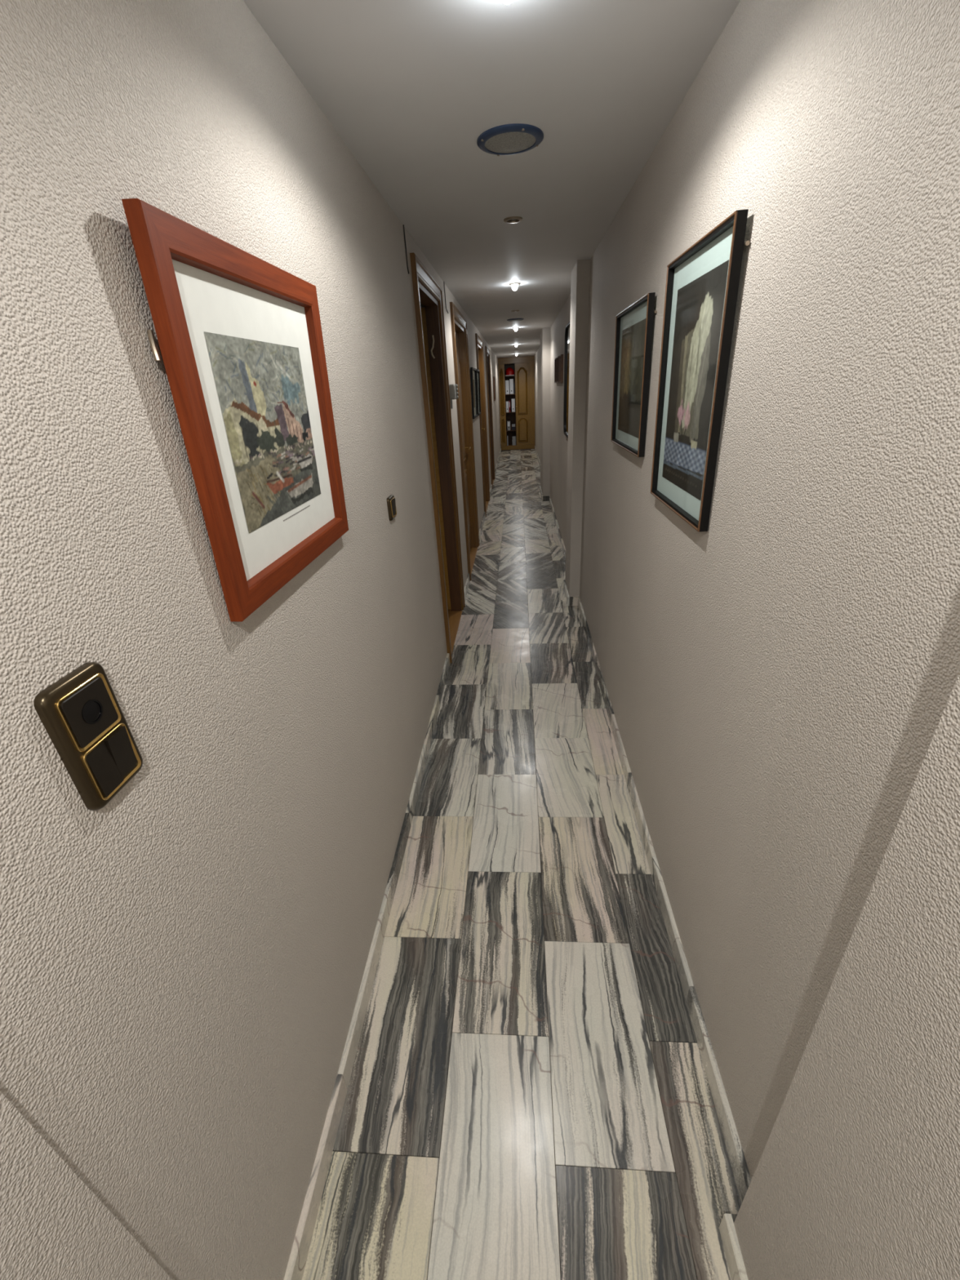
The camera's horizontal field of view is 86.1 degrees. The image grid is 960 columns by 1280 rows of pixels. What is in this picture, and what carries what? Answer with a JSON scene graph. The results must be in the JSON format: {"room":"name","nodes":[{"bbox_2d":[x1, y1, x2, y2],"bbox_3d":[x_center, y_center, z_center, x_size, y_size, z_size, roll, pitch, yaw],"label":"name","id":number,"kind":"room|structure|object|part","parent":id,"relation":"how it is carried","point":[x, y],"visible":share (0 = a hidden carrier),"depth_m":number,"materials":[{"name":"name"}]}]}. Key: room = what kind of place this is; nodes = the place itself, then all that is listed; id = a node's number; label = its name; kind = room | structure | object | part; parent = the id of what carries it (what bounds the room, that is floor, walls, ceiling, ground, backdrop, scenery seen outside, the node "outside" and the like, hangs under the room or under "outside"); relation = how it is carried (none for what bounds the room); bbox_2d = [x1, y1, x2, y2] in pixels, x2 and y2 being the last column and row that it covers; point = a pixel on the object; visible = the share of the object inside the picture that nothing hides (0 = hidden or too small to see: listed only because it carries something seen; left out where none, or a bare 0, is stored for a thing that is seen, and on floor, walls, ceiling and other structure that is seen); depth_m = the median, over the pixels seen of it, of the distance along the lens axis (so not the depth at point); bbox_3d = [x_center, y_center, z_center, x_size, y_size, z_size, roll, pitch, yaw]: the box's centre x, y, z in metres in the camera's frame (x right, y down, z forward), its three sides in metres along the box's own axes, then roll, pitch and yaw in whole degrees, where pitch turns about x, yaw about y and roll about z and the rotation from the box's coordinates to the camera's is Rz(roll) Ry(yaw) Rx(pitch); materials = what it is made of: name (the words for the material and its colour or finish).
{"room":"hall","nodes":[
{"label":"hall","id":0,"kind":"room"},
{"bbox_2d":[0,0,501,1279],"bbox_3d":[-0.093,-2.335,5.840,0.088,2.278,19.300,-1,26,5],"label":"wall","id":1,"kind":"structure","parent":0,"point":[184,957],"depth_m":0.72,"materials":[{"name":"paint"}]},
{"bbox_2d":[33,662,142,810],"bbox_3d":[-0.433,0.109,0.583,0.016,0.155,0.085,-1,26,5],"label":"light switch","id":2,"kind":"object","parent":1,"relation":"attached to","point":[81,713],"visible":1,"depth_m":0.57,"materials":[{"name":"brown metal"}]},
{"bbox_2d":[121,198,348,622],"bbox_3d":[-0.395,-0.412,1.006,0.042,0.556,0.615,-1,26,5],"label":"framed picture","id":3,"kind":"object","parent":1,"relation":"attached to","point":[239,335],"visible":1,"depth_m":0.89,"materials":[{"name":"brown wood"}]},
{"bbox_3d":[-0.412,-0.290,0.760,0.022,0.556,0.046,1,26,4],"label":"frame rail","id":4,"kind":"part","parent":3,"relation":"part of","materials":[{"name":"brown wood"}]},
{"bbox_3d":[-0.399,-0.643,0.897,0.022,0.046,0.606,1,26,4],"label":"frame rail","id":5,"kind":"part","parent":3,"relation":"part of","materials":[{"name":"brown wood"}]},
{"bbox_2d":[204,331,320,533],"bbox_3d":[-0.400,-0.409,1.009,0.001,0.308,0.374,1,26,4],"label":"print","id":6,"kind":"object","parent":3,"relation":"attached to","point":[260,384],"depth_m":0.97},
{"bbox_3d":[-0.389,-0.186,1.123,0.022,0.046,0.606,1,26,4],"label":"frame rail","id":7,"kind":"part","parent":3,"relation":"part of","materials":[{"name":"brown wood"}]},
{"bbox_3d":[-0.376,-0.538,1.260,0.022,0.556,0.046,1,26,4],"label":"frame rail","id":8,"kind":"part","parent":3,"relation":"part of","materials":[{"name":"brown wood"}]},
{"bbox_2d":[386,494,396,520],"bbox_3d":[-0.332,-0.502,1.950,0.016,0.084,0.084,-1,26,5],"label":"light switch","id":9,"kind":"object","parent":1,"relation":"attached to","point":[391,504],"visible":1,"depth_m":1.93,"materials":[{"name":"brown metal"}]},
{"bbox_2d":[284,448,501,1279],"bbox_3d":[0.033,-1.478,6.580,0.022,0.074,17.479,-1,26,5],"label":"baseboard","id":10,"kind":"structure","parent":1,"relation":"attached to","point":[302,1241],"depth_m":1.39,"materials":[{"name":"stone"}]},
{"bbox_2d":[403,224,408,274],"bbox_3d":[-0.334,-1.761,2.320,0.006,0.179,0.020,-1,26,5],"label":"cable","id":11,"kind":"object","parent":1,"relation":"attached to","point":[403,224],"visible":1,"depth_m":2.31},
{"bbox_2d":[409,252,465,663],"bbox_3d":[-0.642,-1.038,3.363,0.860,2.199,0.974,-1,26,5],"label":"door","id":12,"kind":"structure","parent":1,"relation":"in","point":[430,326],"depth_m":3.45,"materials":[{"name":"brown wood"}]},
{"bbox_2d":[443,281,448,313],"bbox_3d":[-0.238,-2.402,3.609,0.007,0.176,0.110,-1,26,6],"label":"cable","id":13,"kind":"object","parent":1,"relation":"attached to","point":[443,282],"visible":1,"depth_m":3.57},
{"bbox_2d":[448,609,451,618],"bbox_3d":[-1.320,0.010,3.876,2.130,0.060,2.350,-1,26,5],"label":"doorway","id":14,"kind":"structure","parent":1,"relation":"in","point":[449,611],"depth_m":4.14,"materials":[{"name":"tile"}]},
{"bbox_2d":[448,384,458,408],"bbox_3d":[-0.189,-1.796,3.788,0.052,0.160,0.115,-1,26,5],"label":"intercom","id":15,"kind":"object","parent":1,"relation":"attached to","point":[453,388],"visible":1,"depth_m":3.74,"materials":[{"name":"grey plastic"}]},
{"bbox_2d":[449,302,479,581],"bbox_3d":[-0.160,-1.799,4.852,0.112,2.199,1.194,-1,26,5],"label":"door","id":16,"kind":"structure","parent":1,"relation":"in","point":[459,323],"depth_m":5.03,"materials":[{"name":"brown wood"}]},
{"bbox_3d":[-0.199,-2.127,4.692,0.014,1.007,0.754,-1,26,5],"label":"panel","id":17,"kind":"part","parent":16,"relation":"part of","materials":[{"name":"brown wood"}]},
{"bbox_3d":[-0.147,-1.281,5.108,0.014,0.700,0.754,-1,26,5],"label":"panel","id":18,"kind":"part","parent":16,"relation":"part of","materials":[{"name":"brown wood"}]},
{"bbox_2d":[470,367,478,418],"bbox_3d":[-0.062,-2.717,5.659,0.022,0.490,0.580,0,26,4],"label":"framed picture","id":19,"kind":"object","parent":1,"relation":"attached to","point":[473,371],"visible":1,"depth_m":5.67,"materials":[{"name":"black paint"}]},
{"bbox_3d":[-0.080,-2.593,5.409,0.022,0.490,0.020,0,26,4],"label":"frame rail","id":20,"kind":"part","parent":19,"relation":"part of","materials":[{"name":"black paint"}]},
{"bbox_2d":[472,379,475,407],"bbox_3d":[-0.068,-2.713,5.662,0.001,0.280,0.320,0,26,4],"label":"print","id":21,"kind":"object","parent":19,"relation":"attached to","point":[473,380],"depth_m":5.67},
{"bbox_3d":[-0.044,-2.841,5.909,0.022,0.490,0.020,0,26,4],"label":"frame rail","id":22,"kind":"part","parent":19,"relation":"part of","materials":[{"name":"black paint"}]},
{"bbox_2d":[476,368,480,415],"bbox_3d":[-0.021,-2.992,6.213,0.022,0.490,0.420,0,26,4],"label":"framed picture","id":23,"kind":"object","parent":1,"relation":"attached to","point":[477,371],"visible":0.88,"depth_m":6.32,"materials":[{"name":"black paint"}]},
{"bbox_3d":[-0.035,-2.904,6.035,0.022,0.490,0.020,0,26,4],"label":"frame rail","id":24,"kind":"part","parent":23,"relation":"part of","materials":[{"name":"black paint"}]},
{"bbox_3d":[-0.009,-3.081,6.392,0.022,0.490,0.020,0,26,4],"label":"frame rail","id":25,"kind":"part","parent":23,"relation":"part of","materials":[{"name":"black paint"}]},
{"bbox_2d":[475,333,489,516],"bbox_3d":[0.008,-2.943,7.159,0.112,2.199,1.154,-1,26,5],"label":"door","id":26,"kind":"structure","parent":1,"relation":"in","point":[479,343],"depth_m":7.40,"materials":[{"name":"brown wood"}]},
{"bbox_2d":[484,346,495,488],"bbox_3d":[-0.268,-3.874,9.088,0.940,2.199,1.054,-1,26,5],"label":"door","id":27,"kind":"structure","parent":1,"relation":"in","point":[487,350],"depth_m":9.14,"materials":[{"name":"brown wood"}]},
{"bbox_2d":[493,376,495,400],"bbox_3d":[0.302,-5.231,10.695,0.022,0.450,0.500,0,26,4],"label":"framed picture","id":28,"kind":"object","parent":1,"relation":"attached to","point":[494,377],"visible":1,"depth_m":10.53,"materials":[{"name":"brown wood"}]},
{"bbox_3d":[0.287,-5.125,10.480,0.022,0.450,0.020,0,26,4],"label":"frame rail","id":29,"kind":"part","parent":28,"relation":"part of","materials":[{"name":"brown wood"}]},
{"bbox_2d":[243,0,740,358],"bbox_3d":[0.351,-3.402,5.279,1.110,0.080,19.500,-1,26,5],"label":"ceiling","id":30,"kind":"structure","parent":0,"point":[411,88],"depth_m":1.37,"materials":[{"name":"paint"}]},
{"bbox_2d":[500,0,512,4],"bbox_3d":[0.049,-1.173,0.919,0.084,0.042,0.084,-1,26,5],"label":"ceiling spotlight","id":31,"kind":"object","parent":30,"relation":"attached to","point":[505,2],"visible":1,"depth_m":0.93,"materials":[{"name":"white glass"}]},
{"bbox_2d":[476,123,543,155],"bbox_3d":[0.091,-1.501,1.548,0.200,0.012,0.200,-1,26,5],"label":"ceiling speaker","id":32,"kind":"object","parent":30,"relation":"attached to","point":[514,138],"visible":1,"depth_m":1.52,"materials":[{"name":"blue metal"}]},
{"bbox_2d":[484,132,535,153],"bbox_3d":[0.091,-1.500,1.548,0.157,0.010,0.157,-1,26,5],"label":"grille","id":33,"kind":"object","parent":32,"relation":"attached to","point":[495,142],"depth_m":1.54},
{"bbox_2d":[503,216,522,223],"bbox_3d":[0.148,-1.873,2.293,0.084,0.007,0.084,-1,26,5],"label":"recessed light","id":34,"kind":"object","parent":30,"relation":"in","point":[512,220],"visible":1,"depth_m":2.28,"materials":[{"name":"silver metal"}]},
{"bbox_2d":[508,282,520,290],"bbox_3d":[0.254,-2.580,3.758,0.084,0.042,0.084,-1,26,5],"label":"ceiling spotlight","id":35,"kind":"object","parent":30,"relation":"attached to","point":[514,285],"visible":1,"depth_m":3.74,"materials":[{"name":"white glass"}]},
{"bbox_3d":[0.254,-2.580,3.758,0.048,0.041,0.048,-1,26,5],"label":"bulb","id":36,"kind":"part","parent":35,"relation":"part of","materials":[{"name":"white glass"}]},
{"bbox_2d":[506,318,524,321],"bbox_3d":[0.399,-3.600,5.781,0.190,0.012,0.190,-1,26,5],"label":"ceiling speaker","id":37,"kind":"object","parent":30,"relation":"attached to","point":[512,319],"visible":1,"depth_m":5.74,"materials":[{"name":"blue metal"}]},
{"bbox_2d":[302,448,741,1279],"bbox_3d":[0.461,-1.165,6.044,0.958,0.060,18.700,-1,26,5],"label":"floor","id":38,"kind":"structure","parent":0,"point":[529,1095],"depth_m":1.46,"materials":[{"name":"tile"}]},
{"bbox_2d":[497,355,534,450],"bbox_3d":[1.016,-6.448,14.072,0.944,2.274,0.470,-1,26,5],"label":"tall cabinet","id":39,"kind":"object","parent":38,"relation":"on","point":[523,417],"visible":0.99,"depth_m":13.89,"materials":[{"name":"brown wood"}]},
{"bbox_3d":[0.592,-6.630,13.767,0.089,1.135,0.030,-1,26,5],"label":"panel","id":40,"kind":"part","parent":39,"relation":"part of","materials":[{"name":"brown wood"}]},
{"bbox_3d":[0.613,-6.337,13.941,0.159,2.015,0.024,-1,26,5],"label":"door","id":41,"kind":"part","parent":39,"relation":"part of","materials":[{"name":"brown wood"}]},
{"bbox_3d":[0.645,-5.771,14.188,0.089,0.620,0.030,-1,26,5],"label":"panel","id":42,"kind":"part","parent":39,"relation":"part of","materials":[{"name":"brown wood"}]},
{"bbox_2d":[505,380,509,394],"bbox_3d":[0.741,-6.831,13.890,0.100,0.335,0.272,-1,26,5],"label":"binder","id":43,"kind":"object","parent":39,"relation":"on","point":[507,382],"visible":1,"depth_m":13.77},
{"bbox_2d":[506,401,509,412],"bbox_3d":[0.752,-6.403,14.101,0.075,0.270,0.272,-1,26,5],"label":"binder","id":44,"kind":"object","parent":39,"relation":"on","point":[507,402],"visible":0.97,"depth_m":13.98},
{"bbox_2d":[506,420,510,430],"bbox_3d":[0.804,-5.975,14.309,0.085,0.235,0.272,-1,26,5],"label":"binder","id":45,"kind":"object","parent":39,"relation":"on","point":[508,422],"visible":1,"depth_m":14.19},
{"bbox_2d":[505,367,514,376],"bbox_3d":[0.795,-7.143,13.675,0.241,0.197,0.212,-1,26,5],"label":"plastic bag","id":46,"kind":"object","parent":39,"relation":"on","point":[509,371],"visible":0.98,"depth_m":13.62,"materials":[{"name":"red plastic"}]},
{"bbox_2d":[509,378,513,394],"bbox_3d":[0.853,-6.844,13.875,0.100,0.360,0.272,-1,26,5],"label":"binder","id":47,"kind":"object","parent":39,"relation":"on","point":[511,380],"visible":0.97,"depth_m":13.75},
{"bbox_2d":[511,398,515,412],"bbox_3d":[0.912,-6.431,14.076,0.090,0.325,0.272,-1,26,5],"label":"binder","id":48,"kind":"object","parent":39,"relation":"on","point":[513,399],"visible":1,"depth_m":13.96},
{"bbox_3d":[0.945,-7.317,13.434,0.944,0.146,0.030,-1,26,5],"label":"rail","id":49,"kind":"part","parent":39,"relation":"part of","materials":[{"name":"brown wood"}]},
{"bbox_3d":[0.946,-7.254,13.437,0.944,0.030,0.020,-1,26,5],"label":"cornice","id":50,"kind":"part","parent":39,"relation":"part of","materials":[{"name":"brown wood"}]},
{"bbox_3d":[1.031,-6.531,14.282,0.944,2.020,0.020,-1,26,5],"label":"panel","id":51,"kind":"part","parent":39,"relation":"part of","materials":[{"name":"brown wood"}]},
{"bbox_3d":[1.133,-6.641,13.722,0.265,1.135,0.030,-1,26,5],"label":"panel","id":52,"kind":"part","parent":39,"relation":"part of","materials":[{"name":"brown wood"}]},
{"bbox_3d":[1.154,-6.348,13.896,0.375,2.015,0.024,-1,26,5],"label":"door","id":53,"kind":"part","parent":39,"relation":"part of","materials":[{"name":"brown wood"}]},
{"bbox_3d":[1.186,-5.783,14.143,0.265,0.620,0.030,-1,26,5],"label":"panel","id":54,"kind":"part","parent":39,"relation":"part of","materials":[{"name":"brown wood"}]},
{"bbox_2d":[533,0,959,1279],"bbox_3d":[0.899,-2.355,5.758,0.140,2.278,19.300,-1,26,5],"label":"wall","id":55,"kind":"structure","parent":0,"point":[781,677],"depth_m":0.80,"materials":[{"name":"paint"}]},
{"bbox_2d":[540,327,550,496],"bbox_3d":[0.983,-3.351,7.775,0.105,2.278,0.900,-1,26,5],"label":"wall pier","id":56,"kind":"object","parent":55,"relation":"attached to","point":[545,332],"visible":0.86,"depth_m":7.40,"materials":[{"name":"paint"}]},
{"bbox_2d":[554,357,556,382],"bbox_3d":[0.871,-3.077,5.872,0.022,0.250,0.250,-1,26,5],"label":"framed picture","id":57,"kind":"object","parent":55,"relation":"attached to","point":[555,359],"visible":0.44,"depth_m":5.94,"materials":[{"name":"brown wood"}]},
{"bbox_3d":[0.878,-3.129,5.977,0.022,0.250,0.014,-1,26,5],"label":"frame rail","id":58,"kind":"part","parent":57,"relation":"part of","materials":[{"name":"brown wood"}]},
{"bbox_3d":[0.863,-3.025,5.766,0.022,0.250,0.014,-1,26,5],"label":"frame rail","id":59,"kind":"part","parent":57,"relation":"part of","materials":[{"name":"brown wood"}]},
{"bbox_2d":[556,355,559,382],"bbox_3d":[0.848,-2.917,5.550,0.022,0.250,0.250,-1,26,5],"label":"framed picture","id":60,"kind":"object","parent":55,"relation":"attached to","point":[557,357],"visible":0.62,"depth_m":5.62,"materials":[{"name":"brown wood"}]},
{"bbox_3d":[0.855,-2.970,5.655,0.022,0.250,0.014,-1,26,5],"label":"frame rail","id":61,"kind":"part","parent":60,"relation":"part of","materials":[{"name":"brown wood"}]},
{"bbox_3d":[0.840,-2.865,5.444,0.022,0.250,0.014,-1,26,5],"label":"frame rail","id":62,"kind":"part","parent":60,"relation":"part of","materials":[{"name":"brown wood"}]},
{"bbox_2d":[559,354,563,382],"bbox_3d":[0.824,-2.758,5.228,0.022,0.250,0.250,-1,26,5],"label":"framed picture","id":63,"kind":"object","parent":55,"relation":"attached to","point":[561,357],"visible":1,"depth_m":5.15,"materials":[{"name":"brown wood"}]},
{"bbox_3d":[0.832,-2.810,5.334,0.022,0.250,0.014,-1,26,5],"label":"frame rail","id":64,"kind":"part","parent":63,"relation":"part of","materials":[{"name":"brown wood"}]},
{"bbox_3d":[0.817,-2.705,5.123,0.022,0.250,0.014,-1,26,5],"label":"frame rail","id":65,"kind":"part","parent":63,"relation":"part of","materials":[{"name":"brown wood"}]},
{"bbox_2d":[563,321,569,438],"bbox_3d":[0.765,-2.194,4.371,0.022,0.895,0.980,-1,26,5],"label":"wall mirror","id":66,"kind":"object","parent":55,"relation":"attached to","point":[566,352],"visible":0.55,"depth_m":4.67,"materials":[{"name":"black paint"}]},
{"bbox_2d":[564,325,569,434],"bbox_3d":[0.771,-2.194,4.371,0.006,0.859,0.944,-1,26,5],"label":"mirror glass","id":67,"kind":"object","parent":66,"relation":"attached to","point":[567,327],"depth_m":4.64,"materials":[{"name":"mirror"}]},
{"bbox_2d":[564,258,590,596],"bbox_3d":[0.708,-1.385,3.808,0.080,2.278,0.390,-1,26,5],"label":"wall pier","id":68,"kind":"object","parent":55,"relation":"attached to","point":[580,273],"visible":0.86,"depth_m":3.58,"materials":[{"name":"paint"}]},
{"bbox_2d":[610,292,657,457],"bbox_3d":[0.594,-1.030,2.041,0.034,0.506,0.615,-1,26,5],"label":"framed picture","id":69,"kind":"object","parent":55,"relation":"attached to","point":[634,324],"visible":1,"depth_m":2.00,"materials":[{"name":"black paint"}]},
{"bbox_3d":[0.613,-1.164,2.311,0.020,0.506,0.012,-2,26,5],"label":"frame rail","id":70,"kind":"part","parent":69,"relation":"part of","materials":[{"name":"black paint"}]},
{"bbox_3d":[0.611,-0.810,2.153,0.020,0.012,0.606,-2,26,5],"label":"frame rail","id":71,"kind":"part","parent":69,"relation":"part of","materials":[{"name":"black paint"}]},
{"bbox_2d":[617,318,646,438],"bbox_3d":[0.600,-1.034,2.055,0.001,0.388,0.450,-2,26,5],"label":"print","id":72,"kind":"object","parent":69,"relation":"attached to","point":[633,336],"depth_m":2.03},
{"bbox_3d":[0.577,-1.253,1.936,0.020,0.012,0.606,-2,26,5],"label":"frame rail","id":73,"kind":"part","parent":69,"relation":"part of","materials":[{"name":"black paint"}]},
{"bbox_3d":[0.575,-0.900,1.779,0.020,0.506,0.012,-2,26,5],"label":"frame rail","id":74,"kind":"part","parent":69,"relation":"part of","materials":[{"name":"black paint"}]},
{"bbox_2d":[534,445,751,1279],"bbox_3d":[0.909,-1.496,6.508,0.119,0.074,17.479,-1,26,5],"label":"baseboard","id":75,"kind":"structure","parent":55,"relation":"attached to","point":[732,1251],"depth_m":1.43,"materials":[{"name":"stone"}]},
{"bbox_2d":[650,208,750,532],"bbox_3d":[0.543,-0.657,1.349,0.034,0.626,0.518,-1,26,5],"label":"framed picture","id":76,"kind":"object","parent":55,"relation":"attached to","point":[702,286],"visible":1,"depth_m":1.29,"materials":[{"name":"black paint"}]},
{"bbox_3d":[0.560,-0.770,1.575,0.020,0.626,0.012,-2,26,5],"label":"frame rail","id":77,"kind":"part","parent":76,"relation":"part of","materials":[{"name":"black paint"}]},
{"bbox_3d":[0.565,-0.384,1.487,0.020,0.012,0.509,-2,26,5],"label":"frame rail","id":78,"kind":"part","parent":76,"relation":"part of","materials":[{"name":"black paint"}]},
{"bbox_2d":[662,259,728,500],"bbox_3d":[0.549,-0.656,1.352,0.001,0.496,0.382,-2,26,5],"label":"print","id":79,"kind":"object","parent":76,"relation":"attached to","point":[700,302],"depth_m":1.32},
{"bbox_3d":[0.522,-0.935,1.217,0.020,0.012,0.509,-2,26,5],"label":"frame rail","id":80,"kind":"part","parent":76,"relation":"part of","materials":[{"name":"black paint"}]},
{"bbox_3d":[0.527,-0.549,1.130,0.020,0.626,0.012,-2,26,5],"label":"frame rail","id":81,"kind":"part","parent":76,"relation":"part of","materials":[{"name":"black paint"}]}
]}

